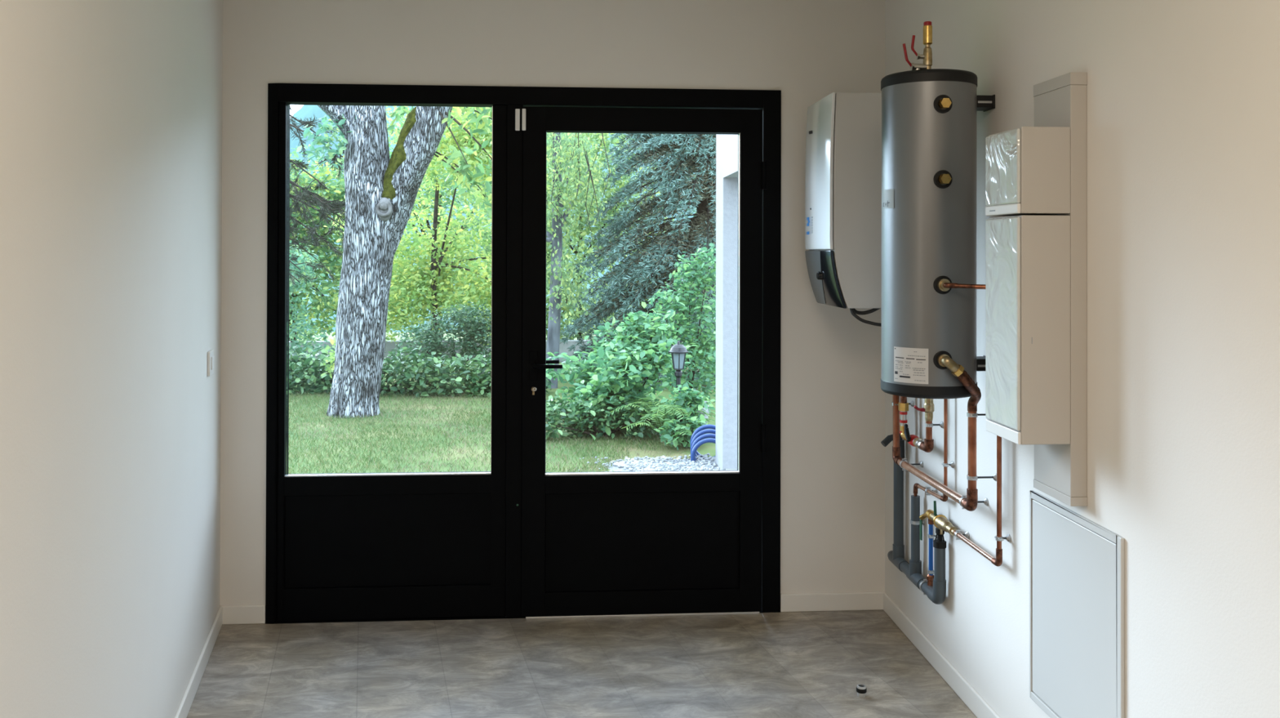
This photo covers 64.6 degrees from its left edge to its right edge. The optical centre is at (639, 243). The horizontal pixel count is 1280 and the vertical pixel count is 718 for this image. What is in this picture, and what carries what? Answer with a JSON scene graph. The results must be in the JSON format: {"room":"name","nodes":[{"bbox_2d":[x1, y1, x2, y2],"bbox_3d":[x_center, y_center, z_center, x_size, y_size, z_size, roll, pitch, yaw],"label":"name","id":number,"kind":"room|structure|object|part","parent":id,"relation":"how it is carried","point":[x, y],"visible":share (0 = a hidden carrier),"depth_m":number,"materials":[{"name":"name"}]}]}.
{"room":"utility room","nodes":[
{"label":"utility room","id":0,"kind":"room"},
{"bbox_2d":[0,0,222,717],"bbox_3d":[-1.390,0.274,2.492,0.245,2.920,3.413,0,0,-15],"label":"wall","id":1,"kind":"structure","parent":0,"point":[111,110],"depth_m":2.29,"materials":[{"name":"paint"}]},
{"bbox_2d":[174,605,222,717],"bbox_3d":[-1.262,1.497,2.493,0.012,0.075,3.365,0,0,-15],"label":"baseboard","id":2,"kind":"structure","parent":1,"relation":"attached to","point":[183,710],"depth_m":3.56,"materials":[{"name":"white paint"}]},
{"bbox_2d":[207,349,213,376],"bbox_3d":[-1.611,0.446,3.808,0.015,0.092,0.095,0,0,-15],"label":"light switch","id":3,"kind":"object","parent":1,"relation":"attached to","point":[211,353],"visible":1,"depth_m":3.78,"materials":[{"name":"white plastic"}]},
{"bbox_2d":[219,0,885,605],"bbox_3d":[-0.440,0.288,4.362,3.555,2.920,0.300,0,0,-4],"label":"wall","id":4,"kind":"structure","parent":0,"point":[833,398],"depth_m":4.24,"materials":[{"name":"paint"}]},
{"bbox_2d":[276,102,506,621],"bbox_3d":[-1.020,0.481,4.203,0.928,2.122,0.066,0,0,-4],"label":"door","id":5,"kind":"structure","parent":4,"relation":"in","point":[393,544],"depth_m":4.18,"materials":[{"name":"metal"}]},
{"bbox_3d":[-1.037,1.221,4.196,0.841,0.380,0.038,0,0,-4],"label":"panel","id":6,"kind":"part","parent":5,"relation":"part of","materials":[{"name":"black metal"}]},
{"bbox_2d":[515,108,519,130],"bbox_3d":[-0.506,-0.514,4.192,0.019,0.090,0.016,0,0,-4],"label":"sensor","id":7,"kind":"object","parent":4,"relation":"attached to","point":[517,110],"visible":1,"depth_m":4.18,"materials":[{"name":"white plastic"}]},
{"bbox_2d":[265,83,781,623],"bbox_3d":[-0.466,0.447,4.239,2.119,2.204,0.090,0,0,-4],"label":"door frame","id":8,"kind":"structure","parent":4,"relation":"attached to","point":[317,94],"depth_m":4.20,"materials":[{"name":"black metal"}]},
{"bbox_2d":[222,591,885,624],"bbox_3d":[-0.327,1.510,4.206,2.743,0.075,0.012,0,0,-4],"label":"baseboard","id":9,"kind":"structure","parent":4,"relation":"attached to","point":[850,601],"depth_m":4.27,"materials":[{"name":"white paint"}]},
{"bbox_2d":[525,611,759,618],"bbox_3d":[0.014,1.544,4.216,0.974,0.009,0.014,0,0,-4],"label":"trim","id":10,"kind":"structure","parent":4,"relation":"attached to","point":[735,612],"depth_m":4.21,"materials":[{"name":"silver metal"}]},
{"bbox_2d":[521,106,766,616],"bbox_3d":[0.018,0.485,4.256,1.017,2.108,0.188,0,0,-4],"label":"door","id":11,"kind":"structure","parent":4,"relation":"in","point":[665,541],"depth_m":4.22,"materials":[{"name":"black metal"}]},
{"bbox_2d":[521,108,525,130],"bbox_3d":[-0.479,-0.514,4.185,0.016,0.090,0.014,0,0,-4],"label":"magnet","id":12,"kind":"object","parent":11,"relation":"attached to","point":[523,110],"visible":1,"depth_m":4.18,"materials":[{"name":"white plastic"}]},
{"bbox_3d":[-0.386,0.502,4.162,0.136,0.120,0.058,0,0,-4],"label":"handle","id":13,"kind":"part","parent":11,"relation":"part of","materials":[{"name":"black metal"}]},
{"bbox_3d":[-0.399,0.501,4.292,0.115,0.019,0.058,0,0,-4],"label":"handle","id":14,"kind":"part","parent":11,"relation":"part of","materials":[{"name":"black metal"}]},
{"bbox_3d":[0.012,0.246,4.269,0.814,1.430,0.020,0,0,-4],"label":"pane","id":15,"kind":"part","parent":11,"relation":"part of","materials":[{"name":"clear glass"}]},
{"bbox_3d":[0.011,1.239,4.252,0.814,0.409,0.050,0,0,-4],"label":"panel","id":16,"kind":"part","parent":11,"relation":"part of","materials":[{"name":"black metal"}]},
{"bbox_2d":[186,609,977,717],"bbox_3d":[-1.006,1.618,-0.096,5.190,0.200,8.500,0,0,-4],"label":"floor","id":17,"kind":"structure","parent":0,"point":[782,664],"depth_m":3.68,"materials":[{"name":"tile"}]},
{"bbox_2d":[856,683,866,697],"bbox_3d":[0.758,1.528,3.466,0.035,0.035,0.035,0,0,-4],"label":"door stop","id":18,"kind":"object","parent":17,"relation":"on","point":[861,689],"visible":1,"depth_m":3.45,"materials":[{"name":"silver metal"}]},
{"bbox_2d":[715,133,737,470],"bbox_3d":[0.868,0.139,6.317,0.300,3.350,3.420,0,0,-4],"label":"wall","id":19,"kind":"structure","parent":0,"point":[726,144],"depth_m":7.64,"materials":[{"name":"white paint"}]},
{"bbox_2d":[884,0,1279,717],"bbox_3d":[1.455,0.266,0.182,0.250,2.920,8.300,0,0,-4],"label":"wall","id":20,"kind":"structure","parent":0,"point":[1183,96],"depth_m":2.32,"materials":[{"name":"paint"}]},
{"bbox_2d":[804,92,881,308],"bbox_3d":[0.877,-0.161,3.975,0.380,0.804,0.401,0,0,-4],"label":"inverter","id":21,"kind":"object","parent":20,"relation":"attached to","point":[843,173],"visible":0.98,"depth_m":3.77,"materials":[{"name":"grey"}]},
{"bbox_3d":[0.701,0.123,3.955,0.018,0.034,0.034,0,0,-4],"label":"knob","id":22,"kind":"part","parent":21,"relation":"part of","materials":[{"name":"black plastic"}]},
{"bbox_3d":[0.724,0.133,3.962,0.062,0.215,0.400,0,0,-4],"label":"control panel","id":23,"kind":"part","parent":21,"relation":"part of","materials":[{"name":"black plastic"}]},
{"bbox_2d":[849,308,881,326],"bbox_3d":[0.928,0.279,3.764,0.294,0.090,0.034,0,0,8],"label":"power cable","id":24,"kind":"object","parent":21,"relation":"hanging from","point":[851,310],"visible":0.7,"depth_m":3.77,"materials":[{"name":"black plastic"}]},
{"bbox_2d":[853,307,880,314],"bbox_3d":[0.847,0.248,3.811,0.114,0.037,0.022,0,0,13],"label":"cable","id":25,"kind":"object","parent":21,"relation":"attached to","point":[873,309],"visible":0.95,"depth_m":3.80,"materials":[{"name":"black plastic"}]},
{"bbox_2d":[913,398,947,501],"bbox_3d":[1.058,0.599,3.690,0.020,0.726,0.312,0,0,-5],"label":"copper pipe","id":26,"kind":"object","parent":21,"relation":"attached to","point":[944,498],"visible":0.63,"depth_m":3.54,"materials":[{"name":"brown metal"}]},
{"bbox_2d":[891,400,914,406],"bbox_3d":[1.025,0.624,3.958,0.085,0.024,0.043,0,0,-4],"label":"clip","id":27,"kind":"object","parent":20,"relation":"attached to","point":[912,403],"visible":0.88,"depth_m":3.95,"materials":[{"name":"silver metal"}]},
{"bbox_2d":[899,457,923,470],"bbox_3d":[1.031,0.837,3.850,0.086,0.045,0.024,0,0,-4],"label":"clip","id":28,"kind":"object","parent":20,"relation":"attached to","point":[921,464],"visible":0.83,"depth_m":3.85,"materials":[{"name":"silver metal"}]},
{"bbox_2d":[880,433,946,604],"bbox_3d":[1.016,1.015,3.834,0.098,0.535,0.554,0,0,-4],"label":"pipe","id":29,"kind":"object","parent":20,"relation":"attached to","point":[936,593],"visible":0.88,"depth_m":3.82,"materials":[{"name":"grey plastic"}]},
{"bbox_2d":[910,519,924,524],"bbox_3d":[1.049,1.051,3.834,0.052,0.024,0.051,0,0,-4],"label":"clip","id":30,"kind":"object","parent":20,"relation":"attached to","point":[914,522],"visible":0.69,"depth_m":3.82,"materials":[{"name":"silver metal"}]},
{"bbox_2d":[919,578,927,594],"bbox_3d":[1.054,1.260,3.722,0.054,0.057,0.024,0,0,-4],"label":"clip","id":31,"kind":"object","parent":20,"relation":"attached to","point":[924,580],"visible":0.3,"depth_m":3.72,"materials":[{"name":"silver metal"}]},
{"bbox_2d":[926,518,933,586],"bbox_3d":[1.064,1.120,3.687,0.040,0.249,0.027,0,0,-4],"label":"pipe","id":32,"kind":"object","parent":20,"relation":"attached to","point":[930,577],"visible":0.73,"depth_m":3.68,"materials":[{"name":"blue plastic"}]},
{"bbox_2d":[927,568,933,573],"bbox_3d":[1.066,1.190,3.683,0.038,0.024,0.033,0,0,-4],"label":"clip","id":33,"kind":"object","parent":32,"relation":"attached to","point":[928,570],"visible":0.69,"depth_m":3.67,"materials":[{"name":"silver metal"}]},
{"bbox_2d":[924,486,937,495],"bbox_3d":[1.065,0.904,3.710,0.038,0.032,0.024,0,0,-4],"label":"clip","id":34,"kind":"object","parent":20,"relation":"attached to","point":[935,490],"visible":0.77,"depth_m":3.71,"materials":[{"name":"silver metal"}]},
{"bbox_2d":[927,533,936,537],"bbox_3d":[1.066,1.061,3.684,0.038,0.024,0.033,0,0,-4],"label":"clip","id":35,"kind":"object","parent":20,"relation":"attached to","point":[933,535],"visible":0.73,"depth_m":3.68,"materials":[{"name":"silver metal"}]},
{"bbox_2d":[924,421,943,427],"bbox_3d":[1.057,0.650,3.643,0.064,0.024,0.040,0,0,-4],"label":"clip","id":36,"kind":"object","parent":20,"relation":"attached to","point":[941,424],"visible":1,"depth_m":3.64,"materials":[{"name":"silver metal"}]},
{"bbox_2d":[880,21,995,398],"bbox_3d":[0.934,-0.117,3.238,0.336,1.182,0.296,0,0,-39],"label":"tank","id":37,"kind":"object","parent":20,"relation":"attached to","point":[929,115],"visible":0.94,"depth_m":3.10,"materials":[{"name":"grey metal"}]},
{"bbox_3d":[0.852,-0.601,3.224,0.033,0.075,0.009,0,0,-4],"label":"lever","id":38,"kind":"part","parent":37,"relation":"part of","materials":[{"name":"red metal"}]},
{"bbox_2d":[894,347,925,377],"bbox_3d":[0.827,0.367,3.111,0.101,0.089,0.009,0,0,39],"label":"print","id":39,"kind":"object","parent":37,"relation":"on","point":[909,362],"depth_m":3.10,"materials":[{"name":"grey paper"}]},
{"bbox_2d":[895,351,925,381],"bbox_3d":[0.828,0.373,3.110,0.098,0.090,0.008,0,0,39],"label":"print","id":40,"kind":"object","parent":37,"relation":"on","point":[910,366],"depth_m":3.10,"materials":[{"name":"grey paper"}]},
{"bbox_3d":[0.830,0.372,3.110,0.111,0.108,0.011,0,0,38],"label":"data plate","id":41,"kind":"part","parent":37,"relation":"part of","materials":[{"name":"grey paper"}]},
{"bbox_3d":[0.875,-0.631,3.225,0.024,0.068,0.009,0,0,-4],"label":"lever","id":42,"kind":"part","parent":37,"relation":"part of","materials":[{"name":"red metal"}]},
{"bbox_2d":[898,395,934,452],"bbox_3d":[1.012,0.498,3.771,0.074,0.515,0.296,0,0,-4],"label":"pipe","id":43,"kind":"object","parent":37,"relation":"attached to","point":[926,445],"visible":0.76,"depth_m":3.69,"materials":[{"name":"gold metal"}]},
{"bbox_3d":[1.002,0.710,3.807,0.021,0.058,0.072,0,0,6],"label":"black lever","id":44,"kind":"part","parent":43,"relation":"part of","materials":[{"name":"black plastic"}]},
{"bbox_3d":[1.012,0.592,3.640,0.056,0.025,0.014,0,0,-4],"label":"valve lever","id":45,"kind":"part","parent":43,"relation":"part of","materials":[{"name":"red plastic"}]},
{"bbox_2d":[923,21,931,25],"bbox_3d":[0.917,-0.702,3.229,0.025,0.013,0.025,0,0,-4],"label":"vent","id":46,"kind":"object","parent":37,"relation":"attached to","point":[926,23],"depth_m":3.22,"materials":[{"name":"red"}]},
{"bbox_2d":[923,44,932,68],"bbox_3d":[0.917,-0.586,3.228,0.029,0.098,0.029,0,0,-4],"label":"valve","id":47,"kind":"object","parent":37,"relation":"attached to","point":[927,52],"depth_m":3.22,"materials":[{"name":"gold metal"}]},
{"bbox_2d":[923,25,932,44],"bbox_3d":[0.917,-0.665,3.228,0.029,0.060,0.029,0,0,-4],"label":"air vent","id":48,"kind":"object","parent":37,"relation":"attached to","point":[927,29],"depth_m":3.22,"materials":[{"name":"gold metal"}]},
{"bbox_2d":[892,355,981,511],"bbox_3d":[1.016,0.545,3.494,0.144,0.612,0.947,0,0,5],"label":"pipe","id":49,"kind":"object","parent":37,"relation":"attached to","point":[970,503],"visible":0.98,"depth_m":3.17,"materials":[{"name":"gold metal"}]},
{"bbox_2d":[959,494,988,508],"bbox_3d":[1.071,0.829,3.255,0.089,0.045,0.024,0,0,-4],"label":"clip","id":50,"kind":"object","parent":49,"relation":"on","point":[984,501],"visible":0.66,"depth_m":3.25,"materials":[{"name":"silver metal"}]},
{"bbox_2d":[883,592,1000,717],"bbox_3d":[1.321,1.488,0.160,0.012,0.075,8.288,0,0,-4],"label":"baseboard","id":51,"kind":"structure","parent":20,"relation":"attached to","point":[963,689],"depth_m":3.63,"materials":[{"name":"white paint"}]},
{"bbox_2d":[942,461,954,467],"bbox_3d":[1.077,0.771,3.542,0.036,0.024,0.030,0,0,-4],"label":"clip","id":52,"kind":"object","parent":20,"relation":"attached to","point":[952,464],"visible":1,"depth_m":3.54,"materials":[{"name":"silver metal"}]},
{"bbox_2d":[942,282,985,288],"bbox_3d":[1.023,0.126,3.010,0.240,0.019,0.026,0,0,21],"label":"copper pipe","id":53,"kind":"object","parent":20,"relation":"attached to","point":[948,285],"visible":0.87,"depth_m":3.03,"materials":[{"name":"brown metal"}]},
{"bbox_2d":[966,412,985,417],"bbox_3d":[1.074,0.536,3.185,0.093,0.024,0.044,0,0,-4],"label":"clip","id":54,"kind":"object","parent":20,"relation":"attached to","point":[969,415],"visible":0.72,"depth_m":3.17,"materials":[{"name":"silver metal"}]},
{"bbox_2d":[953,435,1002,566],"bbox_3d":[1.083,0.616,3.263,0.019,0.742,0.368,0,0,-4],"label":"pipe","id":55,"kind":"object","parent":20,"relation":"attached to","point":[997,562],"visible":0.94,"depth_m":3.08,"materials":[{"name":"orange metal"}]},
{"bbox_2d":[919,500,957,540],"bbox_3d":[1.059,1.005,3.598,0.050,0.180,0.329,0,0,-4],"label":"valve","id":56,"kind":"object","parent":55,"relation":"attached to","point":[940,522],"visible":0.97,"depth_m":3.57,"materials":[{"name":"gold metal"}]},
{"bbox_3d":[1.042,1.051,3.751,0.008,0.090,0.023,0,0,-13],"label":"hanging lever","id":57,"kind":"part","parent":56,"relation":"part of","materials":[{"name":"green"}]},
{"bbox_3d":[1.054,0.945,3.607,0.017,0.060,0.012,0,0,-4],"label":"green lever","id":58,"kind":"part","parent":56,"relation":"part of","materials":[{"name":"green plastic"}]},
{"bbox_2d":[954,529,968,539],"bbox_3d":[1.082,0.979,3.410,0.043,0.034,0.024,0,0,-4],"label":"clip","id":59,"kind":"object","parent":55,"relation":"on","point":[966,534],"visible":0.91,"depth_m":3.41,"materials":[{"name":"silver metal"}]},
{"bbox_2d":[966,473,996,480],"bbox_3d":[1.074,0.733,3.183,0.093,0.024,0.044,0,0,-4],"label":"clip","id":60,"kind":"object","parent":20,"relation":"attached to","point":[994,476],"visible":0.98,"depth_m":3.18,"materials":[{"name":"silver metal"}]},
{"bbox_3d":[1.089,0.733,3.184,0.062,0.006,0.006,0,0,-4],"label":"rod","id":61,"kind":"part","parent":60,"relation":"part of","materials":[{"name":"grey metal"}]},
{"bbox_2d":[994,533,1010,542],"bbox_3d":[1.105,0.897,3.088,0.042,0.024,0.032,0,0,-4],"label":"clip","id":62,"kind":"object","parent":20,"relation":"attached to","point":[1007,537],"visible":1,"depth_m":3.08,"materials":[{"name":"silver metal"}]},
{"bbox_2d":[1033,71,1087,506],"bbox_3d":[1.131,0.117,2.732,0.045,1.125,0.212,0,0,-4],"label":"duct","id":63,"kind":"object","parent":20,"relation":"attached to","point":[1060,469],"visible":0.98,"depth_m":2.63,"materials":[{"name":"grey plastic"}]},
{"bbox_2d":[985,214,1070,444],"bbox_3d":[1.038,0.223,2.725,0.141,0.593,0.213,0,0,-4],"label":"electrical panel","id":64,"kind":"object","parent":63,"relation":"attached to","point":[1028,256],"visible":1,"depth_m":2.62,"materials":[{"name":"grey plastic"}]},
{"bbox_2d":[985,126,1070,215],"bbox_3d":[1.039,-0.191,2.728,0.141,0.225,0.212,0,0,-4],"label":"upper cabinet","id":65,"kind":"object","parent":63,"relation":"attached to","point":[1028,168],"visible":0.98,"depth_m":2.62,"materials":[{"name":"grey plastic"}]},
{"bbox_2d":[1029,489,1124,717],"bbox_3d":[1.148,1.010,2.690,0.012,0.600,0.491,0,0,-4],"label":"access panel","id":66,"kind":"object","parent":20,"relation":"attached to","point":[1077,607],"visible":1,"depth_m":2.68,"materials":[{"name":"grey paint"}]},
{"label":"outside","id":67,"kind":"structure","parent":0,"visible":0},
{"bbox_2d":[289,104,697,332],"bbox_3d":[-5.442,-5.470,79.082,140.000,25.311,70.000,0,0,-4],"label":"hillside","id":68,"kind":"structure","parent":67,"point":[307,111],"depth_m":79.48,"materials":[{"name":"green plant"}]},
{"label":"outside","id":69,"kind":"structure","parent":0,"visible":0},
{"bbox_2d":[577,453,720,471],"bbox_3d":[1.423,1.726,6.546,3.450,0.106,3.780,0,0,-4],"label":"gravel ground","id":70,"kind":"structure","parent":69,"point":[615,468],"depth_m":7.91,"materials":[{"name":"grey gravel"}]},
{"bbox_2d":[689,424,715,461],"bbox_3d":[0.559,1.656,8.151,0.310,0.384,0.244,0,0,2],"label":"coil","id":71,"kind":"object","parent":70,"relation":"on","point":[699,437],"visible":0.46,"depth_m":8.11,"materials":[{"name":"blue plastic"}]},
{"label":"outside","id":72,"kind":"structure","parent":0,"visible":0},
{"bbox_2d":[288,331,715,473],"bbox_3d":[-1.340,2.316,19.328,28.000,1.112,29.690,0,0,-4],"label":"ground","id":73,"kind":"structure","parent":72,"point":[708,447],"depth_m":8.88,"materials":[{"name":"plant"}]},
{"bbox_2d":[288,238,334,373],"bbox_3d":[-5.693,0.881,14.632,2.905,2.270,2.384,0,0,-9],"label":"tree","id":74,"kind":"object","parent":73,"relation":"on","point":[308,272],"visible":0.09,"depth_m":14.52,"materials":[{"name":"green plant"}]},
{"bbox_2d":[288,105,345,285],"bbox_3d":[-4.202,-0.414,11.632,2.228,4.600,1.841,0,0,-4],"label":"pine tree","id":75,"kind":"object","parent":73,"relation":"on","point":[333,207],"visible":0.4,"depth_m":11.57,"materials":[{"name":"green plant"}]},
{"bbox_2d":[320,336,335,379],"bbox_3d":[-3.365,1.384,11.219,0.292,0.731,0.332,0,0,41],"label":"sapling","id":76,"kind":"object","parent":73,"relation":"on","point":[331,369],"visible":0.38,"depth_m":11.20,"materials":[{"name":"green plant"}]},
{"bbox_2d":[288,143,422,340],"bbox_3d":[-6.320,0.255,19.392,4.864,4.351,3.370,0,0,-4],"label":"tree","id":77,"kind":"object","parent":73,"relation":"on","point":[319,303],"visible":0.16,"depth_m":18.98,"materials":[{"name":"green plant"}]},
{"bbox_2d":[288,341,554,397],"bbox_3d":[-2.955,1.570,11.861,3.950,0.810,1.078,0,0,2],"label":"hedge","id":78,"kind":"object","parent":73,"relation":"on","point":[298,375],"visible":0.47,"depth_m":11.70,"materials":[{"name":"green plant"}]},
{"bbox_2d":[296,105,550,417],"bbox_3d":[-2.191,-0.147,10.408,2.641,3.940,1.438,0,0,12],"label":"forked tree","id":79,"kind":"object","parent":73,"relation":"on","point":[381,190],"visible":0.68,"depth_m":10.18,"materials":[{"name":"grey plant"}]},
{"bbox_2d":[328,106,549,340],"bbox_3d":[-4.376,-0.491,22.849,5.697,6.097,3.528,0,0,-4],"label":"tree","id":80,"kind":"object","parent":73,"relation":"on","point":[441,203],"visible":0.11,"depth_m":22.51,"materials":[{"name":"green plant"}]},
{"bbox_2d":[394,300,491,377],"bbox_3d":[-2.389,1.271,13.049,1.555,1.074,0.858,0,0,-4],"label":"round shrub","id":81,"kind":"object","parent":73,"relation":"on","point":[475,329],"visible":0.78,"depth_m":12.91,"materials":[{"name":"green plant"}]},
{"bbox_2d":[323,106,566,367],"bbox_3d":[-2.900,-0.260,15.619,3.460,4.449,2.812,0,0,5],"label":"tree","id":82,"kind":"object","parent":73,"relation":"on","point":[433,272],"visible":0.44,"depth_m":15.46,"materials":[{"name":"green plant"}]},
{"bbox_2d":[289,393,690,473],"bbox_3d":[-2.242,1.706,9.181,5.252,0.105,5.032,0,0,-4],"label":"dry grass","id":83,"kind":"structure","parent":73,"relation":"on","point":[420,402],"depth_m":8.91,"materials":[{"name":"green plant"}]},
{"bbox_2d":[288,339,694,364],"bbox_3d":[-3.166,1.961,16.743,10.000,0.720,0.200,0,0,-4],"label":"wall","id":84,"kind":"structure","parent":73,"relation":"on","point":[389,345],"depth_m":16.65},
{"bbox_2d":[480,116,615,388],"bbox_3d":[-1.198,-0.034,12.750,1.742,3.869,2.090,0,0,2],"label":"weeping tree","id":85,"kind":"object","parent":73,"relation":"on","point":[555,273],"visible":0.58,"depth_m":12.38,"materials":[{"name":"green plant"}]},
{"bbox_2d":[443,107,674,339],"bbox_3d":[-1.451,-0.291,18.311,4.230,5.052,2.917,0,0,-7],"label":"tree","id":86,"kind":"object","parent":73,"relation":"on","point":[620,184],"visible":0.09,"depth_m":18.06,"materials":[{"name":"green plant"}]},
{"bbox_2d":[545,390,667,441],"bbox_3d":[-0.392,1.583,9.131,1.383,0.522,0.770,0,0,-4],"label":"ground cover","id":87,"kind":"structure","parent":73,"relation":"on","point":[553,413],"depth_m":9.02,"materials":[{"name":"green plant"}]},
{"bbox_2d":[546,302,693,439],"bbox_3d":[-0.284,1.225,9.668,1.322,1.353,1.560,0,0,-30],"label":"leafy shrub","id":88,"kind":"object","parent":73,"relation":"on","point":[619,366],"visible":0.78,"depth_m":9.44,"materials":[{"name":"green plant"}]},
{"bbox_2d":[559,133,715,392],"bbox_3d":[0.568,-0.007,13.024,4.715,5.174,2.496,0,0,26],"label":"spruce","id":89,"kind":"object","parent":73,"relation":"on","point":[662,252],"visible":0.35,"depth_m":13.12,"materials":[{"name":"green plant"}]},
{"bbox_2d":[610,397,715,435],"bbox_3d":[0.245,1.549,8.875,1.009,0.361,1.033,0,0,-4],"label":"fern","id":90,"kind":"object","parent":73,"relation":"on","point":[658,416],"visible":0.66,"depth_m":8.77,"materials":[{"name":"green plant"}]},
{"bbox_2d":[644,136,697,279],"bbox_3d":[2.323,-0.377,21.610,4.958,5.483,3.168,0,0,-8],"label":"tree","id":91,"kind":"object","parent":73,"relation":"on","point":[693,211],"visible":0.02,"depth_m":21.82,"materials":[{"name":"green plant"}]},
{"bbox_2d":[668,340,688,401],"bbox_3d":[0.342,1.300,9.021,0.184,0.879,0.184,0,0,-4],"label":"lantern","id":92,"kind":"object","parent":73,"relation":"on","point":[678,351],"visible":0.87,"depth_m":8.98,"materials":[{"name":"black metal"}]},
{"bbox_3d":[0.342,1.430,9.020,0.100,0.620,0.100,0,0,-4],"label":"post","id":93,"kind":"part","parent":92,"relation":"part of","materials":[{"name":"black metal"}]},
{"bbox_3d":[0.343,0.914,9.023,0.184,0.106,0.184,0,0,-4],"label":"lid","id":94,"kind":"part","parent":92,"relation":"part of","materials":[{"name":"black metal"}]},
{"bbox_3d":[0.343,1.035,9.022,0.114,0.140,0.132,0,0,-4],"label":"glass","id":95,"kind":"part","parent":92,"relation":"part of","materials":[{"name":"grey"}]},
{"bbox_2d":[647,242,715,403],"bbox_3d":[0.530,0.888,10.534,0.963,1.810,0.742,0,0,-4],"label":"shrub","id":96,"kind":"object","parent":73,"relation":"on","point":[687,300],"visible":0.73,"depth_m":10.49,"materials":[{"name":"green plant"}]},
{"bbox_2d":[653,382,715,450],"bbox_3d":[0.382,1.479,8.644,0.493,0.591,0.583,0,0,11],"label":"ground cover","id":97,"kind":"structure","parent":73,"relation":"on","point":[691,403],"depth_m":8.63,"materials":[{"name":"green plant"}]},
{"bbox_2d":[697,396,709,423],"bbox_3d":[0.502,1.558,9.004,0.228,0.420,0.214,0,0,-4],"label":"flowers","id":98,"kind":"object","parent":73,"relation":"on","point":[707,410],"visible":0.04,"depth_m":8.95,"materials":[{"name":"plant"}]}
]}

